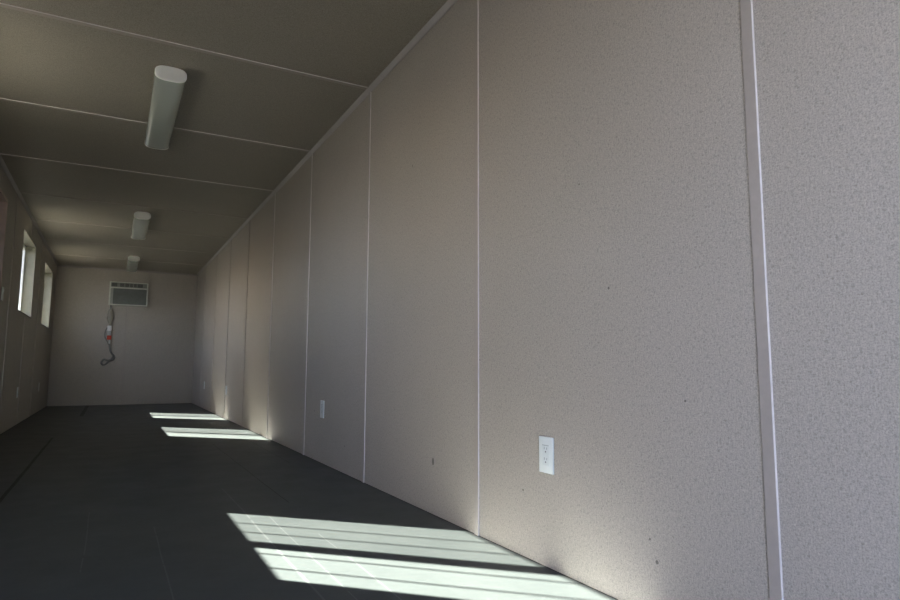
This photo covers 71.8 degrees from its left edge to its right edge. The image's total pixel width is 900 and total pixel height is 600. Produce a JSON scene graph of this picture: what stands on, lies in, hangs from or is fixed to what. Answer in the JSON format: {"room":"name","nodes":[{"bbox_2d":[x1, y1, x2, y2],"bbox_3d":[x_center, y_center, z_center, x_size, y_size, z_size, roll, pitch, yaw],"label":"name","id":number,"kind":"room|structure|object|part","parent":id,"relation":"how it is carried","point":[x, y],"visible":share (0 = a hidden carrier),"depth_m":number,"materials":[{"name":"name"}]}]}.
{"room":"portable office cabin","nodes":[
{"label":"portable office cabin","id":0,"kind":"room"},
{"bbox_2d":[0,164,56,433],"bbox_3d":[-3.555,-0.009,4.662,0.100,2.262,12.196,4,-7,-28],"label":"wall","id":1,"kind":"structure","parent":0,"point":[9,403],"depth_m":6.51,"materials":[{"name":"paint"}]},
{"bbox_2d":[0,188,7,294],"bbox_3d":[-3.672,0.111,4.828,0.144,2.060,0.940,4,-7,-28],"label":"door","id":2,"kind":"structure","parent":1,"relation":"in","point":[3,199],"depth_m":5.32,"materials":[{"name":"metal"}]},
{"bbox_2d":[0,194,17,414],"bbox_3d":[-4.081,0.118,5.737,0.005,2.236,0.030,4,-7,-28],"label":"trim","id":3,"kind":"structure","parent":1,"relation":"attached to","point":[17,194],"depth_m":5.74,"materials":[{"name":"plastic"}]},
{"bbox_2d":[16,318,24,424],"bbox_3d":[-4.663,0.770,6.745,0.005,1.153,0.030,4,-7,-28],"label":"trim","id":4,"kind":"structure","parent":1,"relation":"attached to","point":[24,318],"depth_m":6.73,"materials":[{"name":"plastic"}]},
{"bbox_2d":[18,228,35,318],"bbox_3d":[-4.742,-0.264,6.813,0.192,0.981,1.200,4,-7,-28],"label":"window","id":5,"kind":"structure","parent":1,"relation":"in","point":[29,248],"depth_m":7.31,"materials":[{"name":"white plastic"}]},
{"bbox_3d":[-4.770,-0.265,6.798,0.043,0.857,1.140,4,-7,-28],"label":"frame","id":6,"kind":"part","parent":5,"relation":"part of","materials":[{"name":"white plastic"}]},
{"bbox_2d":[0,155,57,265],"bbox_3d":[-3.473,-1.122,4.769,0.024,0.025,12.096,4,-7,-28],"label":"trim","id":7,"kind":"structure","parent":1,"relation":"attached to","point":[2,162],"depth_m":6.18,"materials":[{"name":"plastic"}]},
{"bbox_2d":[29,242,42,416],"bbox_3d":[-5.241,0.347,7.871,0.005,2.236,0.030,4,-7,-28],"label":"trim","id":8,"kind":"structure","parent":1,"relation":"attached to","point":[42,242],"depth_m":7.86,"materials":[{"name":"plastic"}]},
{"bbox_2d":[41,262,52,328],"bbox_3d":[-5.848,-0.045,8.846,0.192,0.981,1.230,4,-7,-28],"label":"window","id":9,"kind":"structure","parent":1,"relation":"in","point":[46,301],"depth_m":9.37,"materials":[{"name":"white plastic"}]},
{"bbox_2d":[47,266,197,405],"bbox_3d":[-5.454,0.619,10.477,2.125,2.262,0.100,4,-7,-28],"label":"wall","id":10,"kind":"structure","parent":0,"point":[159,341],"depth_m":10.38,"materials":[{"name":"paint"}]},
{"bbox_2d":[100,281,147,365],"bbox_3d":[-5.451,0.399,10.411,0.643,1.400,0.059,4,-7,-28],"label":"air conditioner","id":11,"kind":"object","parent":10,"relation":"attached to","point":[120,293],"visible":1,"depth_m":10.42,"materials":[{"name":"white plastic"}]},
{"bbox_3d":[-5.641,0.577,10.289,0.212,1.017,0.043,4,-7,-28],"label":"power cord","id":12,"kind":"part","parent":11,"relation":"part of","materials":[{"name":"grey rubber"}]},
{"bbox_3d":[-5.632,-0.069,10.342,0.042,0.263,0.008,4,-7,-28],"label":"control panel","id":13,"kind":"part","parent":11,"relation":"part of","materials":[{"name":"white plastic"}]},
{"bbox_3d":[-5.421,-0.099,10.480,0.580,0.395,0.057,4,-7,-28],"label":"frame","id":14,"kind":"part","parent":11,"relation":"part of","materials":[{"name":"white plastic"}]},
{"bbox_2d":[113,288,146,304],"bbox_3d":[-5.393,-0.054,10.469,0.496,0.263,0.010,4,-7,-28],"label":"grille","id":15,"kind":"object","parent":11,"relation":"attached to","point":[121,296],"depth_m":10.47,"materials":[{"name":"grey plastic"}]},
{"bbox_2d":[121,272,129,404],"bbox_3d":[-5.449,0.624,10.421,0.012,2.236,0.002,4,-7,-28],"label":"trim","id":16,"kind":"structure","parent":10,"relation":"attached to","point":[129,272],"depth_m":10.39,"materials":[{"name":"plastic"}]},
{"bbox_2d":[58,265,196,275],"bbox_3d":[-5.420,-0.498,10.544,2.085,0.025,0.024,4,-7,-28],"label":"trim","id":17,"kind":"structure","parent":10,"relation":"attached to","point":[58,265],"depth_m":10.47,"materials":[{"name":"plastic"}]},
{"bbox_2d":[0,0,446,273],"bbox_3d":[-2.572,-1.132,5.317,2.325,0.120,12.196,4,-7,-28],"label":"ceiling","id":18,"kind":"structure","parent":0,"point":[46,61],"depth_m":3.84,"materials":[{"name":"paint"}]},
{"bbox_2d":[54,254,204,265],"bbox_3d":[-4.885,-0.614,9.562,2.077,0.005,0.030,4,-7,-28],"label":"trim","id":19,"kind":"structure","parent":18,"relation":"attached to","point":[54,254],"depth_m":9.49,"materials":[{"name":"plastic"}]},
{"bbox_2d":[45,239,215,253],"bbox_3d":[-4.305,-0.728,8.495,2.077,0.005,0.030,4,-7,-28],"label":"trim","id":20,"kind":"structure","parent":18,"relation":"attached to","point":[45,239],"depth_m":8.46,"materials":[{"name":"plastic"}]},
{"bbox_2d":[35,219,229,238],"bbox_3d":[-3.724,-0.842,7.428,2.077,0.005,0.030,4,-7,-28],"label":"trim","id":21,"kind":"structure","parent":18,"relation":"attached to","point":[35,219],"depth_m":7.33,"materials":[{"name":"plastic"}]},
{"bbox_2d":[126,256,139,271],"bbox_3d":[-4.970,-0.557,9.730,0.161,0.082,1.225,4,-7,-28],"label":"ceiling light","id":22,"kind":"object","parent":18,"relation":"attached to","point":[133,261],"visible":1,"depth_m":9.45,"materials":[{"name":"white plastic"}]},
{"bbox_2d":[20,192,247,218],"bbox_3d":[-3.144,-0.957,6.361,2.077,0.005,0.030,4,-7,-28],"label":"trim","id":23,"kind":"structure","parent":18,"relation":"attached to","point":[20,192],"depth_m":6.31,"materials":[{"name":"plastic"}]},
{"bbox_2d":[0,153,272,191],"bbox_3d":[-2.564,-1.071,5.294,2.077,0.005,0.030,4,-7,-28],"label":"trim","id":24,"kind":"structure","parent":18,"relation":"attached to","point":[0,153],"depth_m":5.22,"materials":[{"name":"plastic"}]},
{"bbox_2d":[131,211,150,239],"bbox_3d":[-3.543,-0.838,7.106,0.161,0.082,1.225,4,-7,-28],"label":"ceiling light","id":25,"kind":"object","parent":18,"relation":"attached to","point":[141,220],"visible":1,"depth_m":6.87,"materials":[{"name":"white plastic"}]},
{"bbox_2d":[0,98,309,151],"bbox_3d":[-1.983,-1.185,4.227,2.077,0.005,0.030,4,-7,-28],"label":"trim","id":26,"kind":"structure","parent":18,"relation":"attached to","point":[3,99],"depth_m":4.15,"materials":[{"name":"plastic"}]},
{"bbox_2d":[145,65,186,149],"bbox_3d":[-1.814,-1.179,3.927,0.161,0.082,1.225,4,-7,-28],"label":"ceiling light","id":27,"kind":"object","parent":18,"relation":"attached to","point":[169,82],"visible":1,"depth_m":3.71,"materials":[{"name":"white plastic"}]},
{"bbox_2d":[0,3,367,89],"bbox_3d":[-1.403,-1.300,3.160,2.077,0.005,0.030,4,-7,-28],"label":"trim","id":28,"kind":"structure","parent":18,"relation":"attached to","point":[8,6],"depth_m":3.15,"materials":[{"name":"plastic"}]},
{"bbox_2d":[0,403,615,599],"bbox_3d":[-2.581,1.236,5.058,2.325,0.120,12.196,4,-7,-28],"label":"floor","id":29,"kind":"structure","parent":0,"point":[182,501],"depth_m":2.44,"materials":[{"name":"paint"}]},
{"bbox_2d":[192,0,899,599],"bbox_3d":[-1.598,0.113,5.713,0.100,2.262,12.196,4,-7,-28],"label":"wall","id":30,"kind":"structure","parent":0,"point":[617,321],"depth_m":1.80,"materials":[{"name":"paint"}]},
{"bbox_2d":[199,271,205,406],"bbox_3d":[-3.957,0.577,9.940,0.005,2.236,0.030,4,-7,-28],"label":"trim","id":31,"kind":"structure","parent":30,"relation":"attached to","point":[205,271],"depth_m":9.92,"materials":[{"name":"plastic"}]},
{"bbox_2d":[210,261,216,408],"bbox_3d":[-3.377,0.463,8.873,0.005,2.236,0.030,4,-7,-28],"label":"trim","id":32,"kind":"structure","parent":30,"relation":"attached to","point":[216,261],"depth_m":8.86,"materials":[{"name":"plastic"}]},
{"bbox_2d":[223,240,231,417],"bbox_3d":[-2.796,0.348,7.806,0.005,2.236,0.030,4,-7,-28],"label":"trim","id":33,"kind":"structure","parent":30,"relation":"attached to","point":[231,240],"depth_m":7.79,"materials":[{"name":"plastic"}]},
{"bbox_2d":[241,221,249,425],"bbox_3d":[-2.216,0.234,6.739,0.005,2.236,0.030,4,-7,-28],"label":"trim","id":34,"kind":"structure","parent":30,"relation":"attached to","point":[249,221],"depth_m":6.73,"materials":[{"name":"plastic"}]},
{"bbox_2d":[266,193,275,437],"bbox_3d":[-1.636,0.120,5.671,0.005,2.236,0.030,4,-7,-28],"label":"trim","id":35,"kind":"structure","parent":30,"relation":"attached to","point":[275,193],"depth_m":5.66,"materials":[{"name":"plastic"}]},
{"bbox_2d":[302,154,312,454],"bbox_3d":[-1.055,0.005,4.604,0.005,2.236,0.030,4,-7,-28],"label":"trim","id":36,"kind":"structure","parent":30,"relation":"attached to","point":[312,154],"depth_m":4.59,"materials":[{"name":"plastic"}]},
{"bbox_2d":[320,400,323,417],"bbox_3d":[-0.852,0.728,4.140,0.007,0.115,0.073,4,-7,-28],"label":"wall outlet","id":37,"kind":"object","parent":30,"relation":"attached to","point":[321,401],"visible":1,"depth_m":4.13,"materials":[{"name":"white plastic"}]},
{"bbox_2d":[197,0,457,275],"bbox_3d":[-1.625,-1.007,5.762,0.024,0.025,12.096,4,-7,-28],"label":"trim","id":38,"kind":"structure","parent":30,"relation":"attached to","point":[441,12],"depth_m":3.77,"materials":[{"name":"plastic"}]},
{"bbox_2d":[362,92,370,482],"bbox_3d":[-0.475,-0.109,3.538,0.005,2.236,0.030,4,-7,-28],"label":"trim","id":39,"kind":"structure","parent":30,"relation":"attached to","point":[369,111],"depth_m":3.52,"materials":[{"name":"plastic"}]},
{"bbox_2d":[194,404,617,599],"bbox_3d":[-1.623,1.229,5.523,0.002,0.002,12.096,4,-7,-28],"label":"baseboard","id":40,"kind":"structure","parent":30,"relation":"attached to","point":[194,404],"depth_m":2.38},
{"bbox_2d":[474,0,478,535],"bbox_3d":[0.105,-0.224,2.470,0.005,2.236,0.030,4,-7,-28],"label":"trim","id":41,"kind":"structure","parent":30,"relation":"attached to","point":[476,2],"depth_m":2.46,"materials":[{"name":"plastic"}]},
{"bbox_2d":[539,436,553,474],"bbox_3d":[0.311,0.500,2.003,0.007,0.115,0.073,4,-7,-28],"label":"wall outlet","id":42,"kind":"object","parent":30,"relation":"attached to","point":[546,444],"visible":1,"depth_m":2.00,"materials":[{"name":"white plastic"}]},
{"bbox_2d":[542,444,548,465],"bbox_3d":[0.309,0.500,2.002,0.003,0.067,0.034,4,-7,-28],"label":"receptacle","id":43,"kind":"object","parent":42,"relation":"attached to","point":[545,447],"depth_m":2.00,"materials":[{"name":"white plastic"}]},
{"bbox_2d":[740,0,783,599],"bbox_3d":[0.686,-0.338,1.403,0.005,2.236,0.030,4,-7,-28],"label":"trim","id":44,"kind":"structure","parent":30,"relation":"attached to","point":[773,537],"depth_m":1.36,"materials":[{"name":"plastic"}]}
]}

